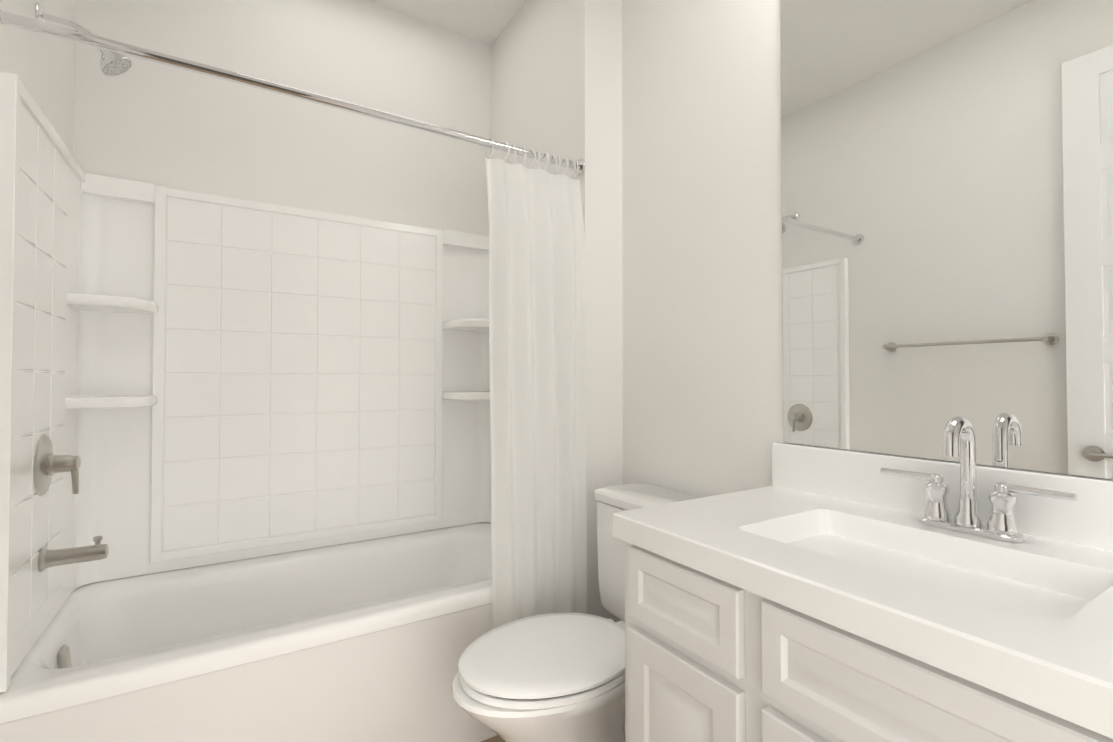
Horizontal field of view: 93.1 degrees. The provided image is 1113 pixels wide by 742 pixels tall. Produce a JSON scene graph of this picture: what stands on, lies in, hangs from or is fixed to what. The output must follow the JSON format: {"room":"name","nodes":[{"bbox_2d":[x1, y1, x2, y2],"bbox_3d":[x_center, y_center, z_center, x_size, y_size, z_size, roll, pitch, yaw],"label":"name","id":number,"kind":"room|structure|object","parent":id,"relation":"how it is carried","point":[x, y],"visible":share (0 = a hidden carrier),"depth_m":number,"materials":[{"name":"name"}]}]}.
{"room":"bathroom","nodes":[
{"label":"bathroom","id":0,"kind":"room"},
{"bbox_2d":[0,0,75,155],"bbox_3d":[-0.897,-0.229,0.492,0.100,2.867,3.200,1,-1,-32],"label":"wall","id":1,"kind":"structure","parent":0,"point":[41,66],"depth_m":1.53,"materials":[{"name":"white paint"}]},
{"bbox_2d":[35,2,131,75],"bbox_3d":[-1.346,-0.939,1.508,0.207,0.150,0.086,1,-1,-32],"label":"shower head","id":2,"kind":"object","parent":1,"relation":"attached to","point":[113,63],"visible":0.75,"depth_m":1.51},
{"bbox_2d":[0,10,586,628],"bbox_3d":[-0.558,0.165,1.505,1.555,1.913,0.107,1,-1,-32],"label":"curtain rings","id":3,"kind":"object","parent":1,"relation":"attached to","point":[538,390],"visible":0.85,"depth_m":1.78,"materials":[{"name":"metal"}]},
{"bbox_2d":[485,157,586,628],"bbox_3d":[-0.061,0.210,1.799,0.377,1.833,0.079,1,-1,-32],"label":"shower curtain","id":4,"kind":"object","parent":3,"relation":"hanging from","point":[537,248],"depth_m":1.80,"materials":[{"name":"white fabric"}]},
{"bbox_2d":[73,0,489,555],"bbox_3d":[-0.943,-0.199,2.291,1.930,2.867,0.100,1,-1,-32],"label":"wall","id":5,"kind":"structure","parent":0,"point":[156,124],"depth_m":2.16,"materials":[{"name":"white paint"}]},
{"bbox_2d":[0,71,490,692],"bbox_3d":[-0.794,0.030,1.886,1.552,1.392,0.735,1,-1,-32],"label":"wall panels","id":6,"kind":"object","parent":5,"relation":"attached to","point":[194,379],"visible":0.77,"depth_m":1.97,"materials":[{"name":"white tile"}]},
{"bbox_2d":[33,434,80,496],"bbox_3d":[-1.353,0.254,1.438,0.080,0.169,0.168,1,-1,-32],"label":"shower valve","id":7,"kind":"object","parent":6,"relation":"attached to","point":[48,463],"visible":1,"depth_m":1.42,"materials":[{"name":"silver metal"}]},
{"bbox_2d":[38,536,108,571],"bbox_3d":[-1.327,0.500,1.450,0.142,0.076,0.062,1,-1,-32],"label":"tub spout","id":8,"kind":"object","parent":6,"relation":"attached to","point":[98,550],"visible":0.94,"depth_m":1.44,"materials":[{"name":"silver metal"}]},
{"bbox_2d":[366,0,525,45],"bbox_3d":[-0.121,-1.704,1.002,1.930,0.100,3.200,1,-1,-32],"label":"ceiling","id":9,"kind":"structure","parent":0,"point":[486,22],"depth_m":2.40,"materials":[{"name":"white paint"}]},
{"bbox_2d":[481,735,504,741],"bbox_3d":[-0.121,1.262,0.953,1.930,0.100,3.200,1,-1,-32],"label":"floor","id":10,"kind":"structure","parent":0,"point":[496,738],"depth_m":1.75,"materials":[{"name":"tile"}]},
{"bbox_2d":[0,522,496,741],"bbox_3d":[-0.783,0.977,1.853,1.550,0.500,0.774,1,-1,-32],"label":"bathtub","id":11,"kind":"object","parent":10,"relation":"on","point":[371,640],"visible":0.73,"depth_m":1.59,"materials":[{"name":"white ceramic"}]},
{"bbox_2d":[452,483,702,741],"bbox_3d":[0.088,0.806,1.486,0.787,0.831,0.469,1,-1,-32],"label":"toilet","id":12,"kind":"object","parent":10,"relation":"on","point":[555,677],"visible":0.56,"depth_m":1.34,"materials":[{"name":"white ceramic"}]},
{"bbox_2d":[612,416,1112,741],"bbox_3d":[0.696,0.645,0.747,0.570,1.129,1.266,1,-1,-32],"label":"bathroom vanity","id":13,"kind":"object","parent":10,"relation":"on","point":[817,594],"visible":1,"depth_m":0.87,"materials":[{"name":"white paint"}]},
{"bbox_2d":[880,416,1077,542],"bbox_3d":[0.757,0.193,0.986,0.111,0.218,0.305,1,-1,-32],"label":"faucet","id":14,"kind":"object","parent":13,"relation":"on","point":[967,525],"depth_m":0.99,"materials":[{"name":"silver metal"}]},
{"bbox_2d":[490,0,622,621],"bbox_3d":[-0.038,-0.199,2.321,0.184,2.867,0.830,1,-1,-32],"label":"wall","id":15,"kind":"structure","parent":0,"point":[556,78],"depth_m":1.99,"materials":[{"name":"white paint"}]},
{"bbox_2d":[622,0,1112,496],"bbox_3d":[0.655,-0.213,1.463,0.100,2.867,3.200,1,-1,-32],"label":"wall","id":16,"kind":"structure","parent":0,"point":[702,323],"depth_m":1.68,"materials":[{"name":"white paint"}]},
{"bbox_2d":[781,0,1112,478],"bbox_3d":[0.943,-0.512,0.906,0.005,1.392,1.242,1,-1,-32],"label":"mirror","id":17,"kind":"object","parent":16,"relation":"attached to","point":[947,210],"visible":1,"depth_m":1.10,"materials":[{"name":"clear glass"}]}
]}

